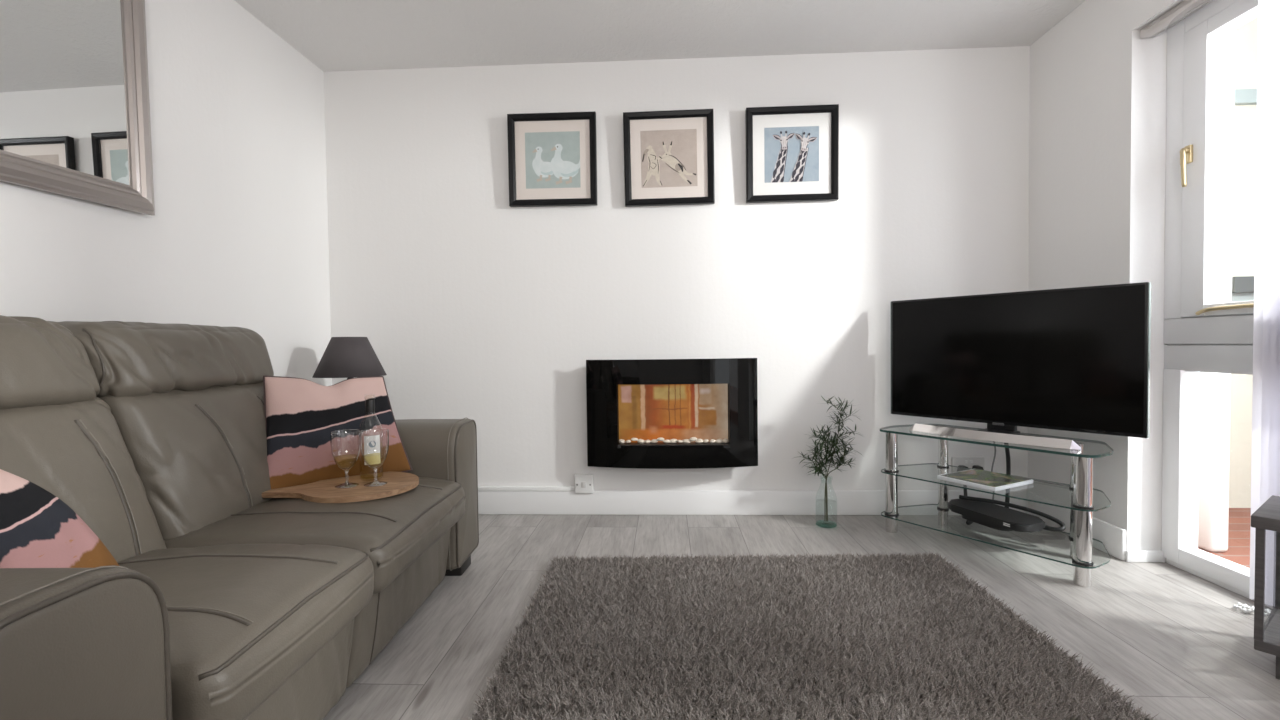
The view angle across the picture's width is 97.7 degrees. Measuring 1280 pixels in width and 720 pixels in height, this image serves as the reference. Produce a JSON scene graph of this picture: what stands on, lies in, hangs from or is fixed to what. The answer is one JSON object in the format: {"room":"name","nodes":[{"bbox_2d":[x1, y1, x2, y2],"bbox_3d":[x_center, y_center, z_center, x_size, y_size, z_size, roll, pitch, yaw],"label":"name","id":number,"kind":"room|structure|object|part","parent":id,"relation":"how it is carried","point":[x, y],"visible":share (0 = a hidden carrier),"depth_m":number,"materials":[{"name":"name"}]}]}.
{"room":"living room","nodes":[
{"label":"living room","id":0,"kind":"room"},
{"bbox_2d":[0,0,331,385],"bbox_3d":[-1.896,-0.265,-0.063,0.200,2.350,6.112,-1,1,3],"label":"wall","id":1,"kind":"structure","parent":0,"point":[236,235],"depth_m":2.21,"materials":[{"name":"white paint"}]},
{"bbox_2d":[0,0,154,214],"bbox_3d":[-1.703,-0.935,1.379,0.034,0.920,1.050,-1,2,4],"label":"wall mirror","id":2,"kind":"object","parent":1,"relation":"attached to","point":[75,122],"visible":1,"depth_m":1.68,"materials":[{"name":"grey metal"}]},
{"bbox_2d":[234,0,1084,71],"bbox_3d":[0.028,-1.515,-0.085,4.074,0.100,6.312,-1,1,3],"label":"ceiling","id":3,"kind":"structure","parent":0,"point":[334,35],"depth_m":2.58,"materials":[{"name":"white paint"}]},
{"bbox_2d":[324,46,1029,490],"bbox_3d":[0.185,-0.371,2.998,4.074,2.350,0.200,-1,1,3],"label":"wall","id":4,"kind":"structure","parent":0,"point":[471,304],"depth_m":2.89,"materials":[{"name":"white paint"}]},
{"bbox_2d":[507,111,597,206],"bbox_3d":[-0.450,-1.030,2.880,0.454,0.464,0.033,0,3,3],"label":"framed print","id":5,"kind":"object","parent":4,"relation":"attached to","point":[552,157],"visible":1,"depth_m":2.88,"materials":[{"name":"black"}]},
{"bbox_2d":[574,474,593,492],"bbox_3d":[-0.292,0.647,2.928,0.098,0.098,0.038,-1,1,3],"label":"socket","id":6,"kind":"object","parent":4,"relation":"attached to","point":[584,483],"visible":1,"depth_m":2.91,"materials":[{"name":"white plastic"}]},
{"bbox_2d":[623,109,714,206],"bbox_3d":[0.147,-1.028,2.853,0.460,0.471,0.047,-1,1,3],"label":"framed print","id":7,"kind":"object","parent":4,"relation":"attached to","point":[669,155],"visible":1,"depth_m":2.85,"materials":[{"name":"black"}]},
{"bbox_2d":[586,358,757,468],"bbox_3d":[0.160,0.266,2.842,0.863,0.544,0.147,-1,1,3],"label":"electric fireplace","id":8,"kind":"object","parent":4,"relation":"attached to","point":[645,399],"visible":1,"depth_m":2.81,"materials":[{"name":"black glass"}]},
{"bbox_3d":[0.162,0.265,2.874,0.803,0.504,0.082,-1,1,3],"label":"casing","id":9,"kind":"part","parent":8,"relation":"part of","materials":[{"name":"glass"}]},
{"bbox_2d":[618,442,729,447],"bbox_3d":[0.170,0.431,2.834,0.560,0.015,0.080,-1,1,3],"label":"tray","id":10,"kind":"object","parent":8,"relation":"on","point":[632,444],"depth_m":2.80,"materials":[{"name":"white stone"}]},
{"bbox_2d":[689,437,696,441],"bbox_3d":[0.268,0.402,2.838,0.043,0.022,0.033,-1,2,-24],"label":"pebble","id":11,"kind":"object","parent":8,"relation":"in","point":[691,439],"visible":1,"depth_m":2.83,"materials":[{"name":"beige stone"}]},
{"bbox_2d":[478,490,1027,514],"bbox_3d":[0.164,0.744,2.919,3.614,0.126,0.018,-1,1,3],"label":"baseboard","id":12,"kind":"structure","parent":4,"relation":"attached to","point":[665,502],"depth_m":2.90,"materials":[{"name":"white paint"}]},
{"bbox_2d":[478,486,574,490],"bbox_3d":[-0.748,0.680,2.959,0.813,0.022,0.020,-1,1,3],"label":"cable trunking","id":13,"kind":"object","parent":12,"relation":"on","point":[480,488],"visible":0.54,"depth_m":2.94,"materials":[{"name":"white plastic"}]},
{"bbox_2d":[745,104,838,202],"bbox_3d":[0.766,-1.038,2.823,0.457,0.466,0.033,-1,3,3],"label":"framed print","id":14,"kind":"object","parent":4,"relation":"attached to","point":[792,152],"visible":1,"depth_m":2.82,"materials":[{"name":"black"}]},
{"bbox_2d":[951,457,984,472],"bbox_3d":[1.667,0.542,2.829,0.160,0.096,0.048,-1,1,3],"label":"double socket","id":15,"kind":"object","parent":4,"relation":"attached to","point":[967,462],"visible":0.7,"depth_m":2.84,"materials":[{"name":"white plastic"}]},
{"bbox_2d":[323,515,1279,719],"bbox_3d":[0.059,0.934,-0.022,4.074,0.100,6.312,-1,1,3],"label":"floor","id":16,"kind":"structure","parent":0,"point":[1175,640],"depth_m":1.90,"materials":[{"name":"grey wood"}]},
{"bbox_2d":[0,315,478,719],"bbox_3d":[-1.103,0.376,1.441,0.957,0.970,1.747,-1,1,1],"label":"sofa","id":17,"kind":"object","parent":16,"relation":"on","point":[223,600],"visible":0.93,"depth_m":1.24,"materials":[{"name":"beige leather"}]},
{"bbox_2d":[0,469,118,567],"bbox_3d":[-1.087,0.295,0.960,0.241,0.278,0.238,-1,1,-9],"label":"cushion","id":18,"kind":"object","parent":17,"relation":"on","point":[38,529],"visible":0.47,"depth_m":0.95,"materials":[{"name":"fabric"}]},
{"bbox_2d":[0,397,166,561],"bbox_3d":[-1.312,0.307,1.126,0.314,0.443,0.559,-1,1,1],"label":"lumbar cushion","id":19,"kind":"object","parent":17,"relation":"on","point":[96,455],"depth_m":1.25,"materials":[{"name":"beige leather"}]},
{"bbox_3d":[-1.101,0.548,0.706,0.850,0.539,0.268,-1,1,1],"label":"arm","id":20,"kind":"part","parent":17,"relation":"part of","materials":[{"name":"beige leather"}]},
{"bbox_2d":[98,382,272,539],"bbox_3d":[-1.306,0.292,1.687,0.313,0.444,0.616,-1,1,1],"label":"lumbar cushion","id":21,"kind":"object","parent":17,"relation":"on","point":[197,450],"depth_m":1.52,"materials":[{"name":"beige leather"}]},
{"bbox_2d":[119,544,373,719],"bbox_3d":[-0.955,0.524,1.111,0.655,0.182,0.527,-1,1,1],"label":"seat cushion","id":22,"kind":"object","parent":17,"relation":"on","point":[244,619],"depth_m":1.05,"materials":[{"name":"beige leather"}]},
{"bbox_3d":[-0.737,0.700,1.113,0.106,0.263,0.523,-1,1,1],"label":"footrest panel","id":23,"kind":"part","parent":17,"relation":"part of","materials":[{"name":"beige leather"}]},
{"bbox_2d":[164,477,464,594],"bbox_3d":[-0.948,0.508,1.715,0.655,0.182,0.678,-1,1,1],"label":"seat cushion","id":24,"kind":"object","parent":17,"relation":"on","point":[395,531],"depth_m":1.51,"materials":[{"name":"beige leather"}]},
{"bbox_2d":[263,376,412,488],"bbox_3d":[-1.049,0.238,1.931,0.452,0.383,0.183,-2,2,-39],"label":"cushion","id":25,"kind":"object","parent":17,"relation":"on","point":[301,414],"visible":0.83,"depth_m":1.87,"materials":[{"name":"fabric"}]},
{"bbox_2d":[261,472,418,502],"bbox_3d":[-0.938,0.407,1.818,0.424,0.016,0.340,0,2,15],"label":"serving board","id":26,"kind":"object","parent":17,"relation":"on","point":[323,491],"visible":0.94,"depth_m":1.74,"materials":[{"name":"brown wood"}]},
{"bbox_2d":[330,429,359,487],"bbox_3d":[-0.933,0.313,1.776,0.085,0.174,0.085,-1,1,3],"label":"wine glass","id":27,"kind":"object","parent":26,"relation":"on","point":[357,484],"visible":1,"depth_m":1.77,"materials":[{"name":"clear glass"}]},
{"bbox_2d":[330,429,359,469],"bbox_3d":[-0.933,0.288,1.775,0.085,0.124,0.085,-1,1,3],"label":"bowl","id":28,"kind":"object","parent":27,"relation":"on","point":[350,429],"depth_m":1.77,"materials":[{"name":"clear glass"}]},
{"bbox_2d":[359,394,383,480],"bbox_3d":[-0.896,0.255,1.863,0.072,0.283,0.073,-1,1,3],"label":"wine bottle","id":29,"kind":"object","parent":26,"relation":"on","point":[371,443],"visible":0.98,"depth_m":1.84,"materials":[{"name":"clear glass"}]},
{"bbox_2d":[360,428,388,485],"bbox_3d":[-0.849,0.312,1.792,0.085,0.174,0.085,-1,1,3],"label":"wine glass","id":30,"kind":"object","parent":26,"relation":"on","point":[376,428],"visible":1,"depth_m":1.79,"materials":[{"name":"clear glass"}]},
{"bbox_3d":[-0.732,0.684,1.717,0.107,0.264,0.673,-1,1,1],"label":"footrest panel","id":31,"kind":"part","parent":17,"relation":"part of","materials":[{"name":"beige leather"}]},
{"bbox_3d":[-1.084,0.509,2.180,0.850,0.541,0.275,-1,1,1],"label":"arm","id":32,"kind":"part","parent":17,"relation":"part of","materials":[{"name":"beige leather"}]},
{"bbox_2d":[468,551,1165,719],"bbox_3d":[0.384,0.821,1.333,1.595,0.047,1.956,-1,1,3],"label":"area rug","id":33,"kind":"object","parent":16,"relation":"on","point":[841,637],"visible":1,"depth_m":1.57,"materials":[{"name":"grey carpet"}]},
{"bbox_2d":[815,480,836,527],"bbox_3d":[0.904,0.683,2.715,0.101,0.240,0.101,-1,1,3],"label":"glass vase","id":34,"kind":"object","parent":16,"relation":"on","point":[831,480],"visible":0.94,"depth_m":2.73,"materials":[{"name":"glass"}]},
{"bbox_2d":[794,439,835,520],"bbox_3d":[0.870,0.587,2.720,0.225,0.393,0.176,-2,2,-41],"label":"leafy sprig","id":35,"kind":"object","parent":34,"relation":"in","point":[816,458],"visible":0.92,"depth_m":2.70,"materials":[{"name":"green plant"}]},
{"bbox_3d":[0.868,0.608,2.723,0.135,0.350,0.081,-2,2,-36],"label":"stem","id":36,"kind":"part","parent":35,"relation":"part of","materials":[{"name":"green plant"}]},
{"bbox_2d":[805,423,844,520],"bbox_3d":[0.896,0.544,2.708,0.240,0.478,0.145,-1,1,3],"label":"leafy sprig","id":37,"kind":"object","parent":34,"relation":"in","point":[825,446],"visible":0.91,"depth_m":2.71,"materials":[{"name":"green plant"}]},
{"bbox_3d":[0.896,0.558,2.711,0.136,0.450,0.057,-1,2,-15],"label":"stem","id":38,"kind":"part","parent":37,"relation":"part of","materials":[{"name":"green plant"}]},
{"bbox_2d":[817,395,862,519],"bbox_3d":[0.970,0.475,2.719,0.233,0.614,0.220,-1,1,3],"label":"leafy sprig","id":39,"kind":"object","parent":34,"relation":"in","point":[833,440],"visible":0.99,"depth_m":2.70,"materials":[{"name":"green plant"}]},
{"bbox_3d":[0.956,0.490,2.695,0.143,0.586,0.114,-2,2,-44],"label":"stem","id":40,"kind":"part","parent":39,"relation":"part of","materials":[{"name":"green plant"}]},
{"bbox_2d":[824,433,861,520],"bbox_3d":[0.994,0.561,2.737,0.182,0.440,0.178,0,2,38],"label":"leafy sprig","id":41,"kind":"object","parent":34,"relation":"in","point":[841,459],"visible":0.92,"depth_m":2.72,"materials":[{"name":"green plant"}]},
{"bbox_2d":[963,485,972,524],"bbox_3d":[1.608,0.673,2.732,0.062,0.233,0.168,0,2,35],"label":"cable","id":42,"kind":"object","parent":16,"relation":"on","point":[968,522],"visible":0.23,"depth_m":2.74,"materials":[{"name":"black plastic"}]},
{"bbox_2d":[880,424,1113,586],"bbox_3d":[1.500,0.564,2.396,0.382,0.480,0.847,-2,2,-35],"label":"tv stand","id":43,"kind":"object","parent":16,"relation":"on","point":[1081,488],"visible":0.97,"depth_m":2.25,"materials":[{"name":"clear glass"}]},
{"bbox_3d":[1.175,0.568,2.614,0.054,0.469,0.054,-2,2,-35],"label":"leg","id":44,"kind":"part","parent":43,"relation":"part of","materials":[{"name":"silver metal"}]},
{"bbox_3d":[1.458,0.562,2.692,0.044,0.469,0.044,-2,2,-35],"label":"leg","id":45,"kind":"part","parent":43,"relation":"part of","materials":[{"name":"silver metal"}]},
{"bbox_2d":[937,469,1033,490],"bbox_3d":[1.474,0.510,2.395,0.270,0.017,0.250,-1,2,-27],"label":"magazine","id":46,"kind":"object","parent":43,"relation":"on","point":[983,479],"visible":1,"depth_m":2.36,"materials":[{"name":"white paper"}]},
{"bbox_2d":[991,441,995,499],"bbox_3d":[1.627,0.507,2.576,0.022,0.542,0.143,0,2,27],"label":"cable","id":47,"kind":"object","parent":43,"relation":"hanging from","point":[993,441],"visible":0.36,"depth_m":2.57,"materials":[{"name":"grey plastic"}]},
{"bbox_2d":[947,499,1044,532],"bbox_3d":[1.553,0.690,2.461,0.182,0.058,0.390,-1,2,-18],"label":"box","id":48,"kind":"object","parent":43,"relation":"on","point":[991,515],"visible":0.98,"depth_m":2.41,"materials":[{"name":"black plastic"}]},
{"bbox_2d":[881,504,1110,568],"bbox_3d":[1.502,0.725,2.400,0.382,0.006,0.834,-2,2,-35],"label":"glass shelf","id":49,"kind":"object","parent":43,"relation":"attached to","point":[1077,563],"depth_m":2.26,"materials":[{"name":"clear glass"}]},
{"bbox_2d":[881,463,1110,511],"bbox_3d":[1.499,0.522,2.395,0.382,0.006,0.834,-2,2,-35],"label":"glass shelf","id":50,"kind":"object","parent":43,"relation":"attached to","point":[942,467],"depth_m":2.27,"materials":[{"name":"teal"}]},
{"bbox_3d":[1.497,0.329,2.390,0.382,0.010,0.847,-2,2,-35],"label":"glass","id":51,"kind":"part","parent":43,"relation":"part of","materials":[{"name":"teal"}]},
{"bbox_2d":[1004,443,1010,507],"bbox_3d":[1.667,0.471,2.548,0.025,0.472,0.145,0,2,39],"label":"cable","id":52,"kind":"object","parent":43,"relation":"hanging from","point":[1007,452],"visible":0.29,"depth_m":2.58,"materials":[{"name":"black plastic"}]},
{"bbox_2d":[959,495,1065,531],"bbox_3d":[1.647,0.674,2.489,0.075,0.087,0.403,-2,2,-43],"label":"cable","id":53,"kind":"object","parent":43,"relation":"on","point":[1063,526],"visible":0.92,"depth_m":2.46,"materials":[{"name":"black plastic"}]},
{"bbox_2d":[891,282,1150,449],"bbox_3d":[1.479,0.020,2.345,0.236,0.605,0.964,-2,2,-36],"label":"television","id":54,"kind":"object","parent":43,"relation":"on","point":[1076,359],"visible":1,"depth_m":2.28,"materials":[{"name":"black plastic"}]},
{"bbox_2d":[1012,475,1069,486],"bbox_3d":[1.686,0.511,2.367,0.037,0.011,0.285,-2,2,-41],"label":"cable","id":55,"kind":"object","parent":43,"relation":"on","point":[1012,475],"visible":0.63,"depth_m":2.35,"materials":[{"name":"grey plastic"}]},
{"bbox_3d":[1.765,0.569,2.260,0.044,0.469,0.044,-2,2,-35],"label":"leg","id":56,"kind":"part","parent":43,"relation":"part of","materials":[{"name":"silver metal"}]},
{"bbox_3d":[1.597,0.578,2.018,0.054,0.469,0.054,-2,2,-35],"label":"leg","id":57,"kind":"part","parent":43,"relation":"part of","materials":[{"name":"silver metal"}]},
{"bbox_2d":[1251,495,1279,679],"bbox_3d":[1.764,0.611,1.478,0.318,0.425,0.168,-2,2,-35],"label":"side table","id":58,"kind":"object","parent":16,"relation":"on","point":[1267,516],"visible":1,"depth_m":1.45,"materials":[{"name":"grey wood"}]},
{"bbox_3d":[1.607,0.580,1.451,0.016,0.293,0.016,-2,2,-35],"label":"corner post","id":59,"kind":"part","parent":58,"relation":"part of","materials":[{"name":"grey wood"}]},
{"bbox_3d":[1.728,0.576,1.536,0.278,0.293,0.004,-2,2,-35],"label":"glass","id":60,"kind":"part","parent":58,"relation":"part of","materials":[{"name":"glass"}]},
{"bbox_3d":[1.848,0.573,1.620,0.016,0.293,0.016,-2,2,-35],"label":"corner post","id":61,"kind":"part","parent":58,"relation":"part of","materials":[{"name":"grey wood"}]},
{"bbox_3d":[-1.370,0.588,2.683,0.350,0.490,0.350,-1,1,3],"label":"side table","id":62,"kind":"object","parent":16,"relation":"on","visible":0},
{"bbox_2d":[312,337,386,378],"bbox_3d":[-1.381,0.117,2.671,0.316,0.452,0.316,-1,1,3],"label":"table lamp","id":63,"kind":"object","parent":62,"relation":"on","point":[343,357],"visible":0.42,"depth_m":2.57,"materials":[{"name":"grey fabric"}]},
{"bbox_2d":[1028,0,1212,550],"bbox_3d":[1.943,-0.310,-0.243,0.260,2.350,6.112,-1,1,3],"label":"wall","id":64,"kind":"structure","parent":0,"point":[1097,113],"depth_m":2.31,"materials":[{"name":"white paint"}]},
{"bbox_2d":[1027,491,1125,560],"bbox_3d":[1.946,0.732,2.527,0.018,0.126,0.595,-1,1,3],"label":"baseboard","id":65,"kind":"structure","parent":64,"relation":"attached to","point":[1113,537],"depth_m":2.37,"materials":[{"name":"white paint"}]},
{"bbox_2d":[1125,550,1272,608],"bbox_3d":[1.982,0.797,1.555,0.160,0.045,1.347,-1,1,3],"label":"trim","id":66,"kind":"structure","parent":64,"relation":"attached to","point":[1130,555],"depth_m":2.21,"materials":[{"name":"white paint"}]},
{"bbox_2d":[1161,0,1258,592],"bbox_3d":[2.039,-0.234,1.525,0.124,2.065,1.347,-1,1,3],"label":"window","id":67,"kind":"structure","parent":64,"relation":"in","point":[1203,333],"depth_m":2.07,"materials":[{"name":"white plastic"}]},
{"bbox_3d":[2.020,-0.718,2.074,0.050,0.155,0.027,-1,2,-14],"label":"handle","id":68,"kind":"part","parent":67,"relation":"part of","materials":[{"name":"gold metal"}]},
{"bbox_2d":[1140,0,1279,615],"bbox_3d":[1.958,-0.222,1.548,0.104,2.081,1.285,-1,1,3],"label":"vertical blind","id":69,"kind":"object","parent":67,"relation":"attached to","point":[1265,458],"visible":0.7,"depth_m":1.75,"materials":[{"name":"white fabric"}]},
{"bbox_3d":[1.977,0.803,1.798,0.099,0.018,0.057,1,2,42],"label":"bead chain","id":70,"kind":"part","parent":69,"relation":"part of","materials":[{"name":"white paint"}]},
{"bbox_2d":[1229,17,1257,507],"bbox_3d":[4.677,-0.842,2.965,4.914,3.220,0.200,-1,1,3],"label":"wall","id":71,"kind":"structure","parent":0,"point":[1246,35],"depth_m":2.94,"materials":[{"name":"beige paint"}]},
{"bbox_2d":[1232,89,1256,301],"bbox_3d":[3.329,-0.853,2.892,0.540,1.100,0.070,-1,1,3],"label":"window","id":72,"kind":"structure","parent":71,"relation":"in","point":[1242,287],"depth_m":2.89,"materials":[{"name":"grey"}]},
{"bbox_3d":[3.165,-0.391,2.912,0.200,0.080,0.070,-1,1,3],"label":"sill","id":73,"kind":"part","parent":72,"relation":"part of","materials":[{"name":"grey"}]},
{"label":"outside","id":74,"kind":"structure","parent":0,"visible":0},
{"bbox_2d":[1198,508,1250,567],"bbox_3d":[4.573,0.888,0.312,4.914,0.100,13.000,-1,1,3],"label":"patio","id":75,"kind":"structure","parent":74,"point":[1239,519],"depth_m":2.52,"materials":[{"name":"red brick"}]},
{"bbox_2d":[1198,29,1235,551],"bbox_3d":[2.428,-0.498,2.368,0.080,2.620,0.100,-1,1,3],"label":"window glass","id":76,"kind":"object","parent":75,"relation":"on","point":[1214,429],"visible":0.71,"depth_m":2.34,"materials":[{"name":"white"}]}
]}

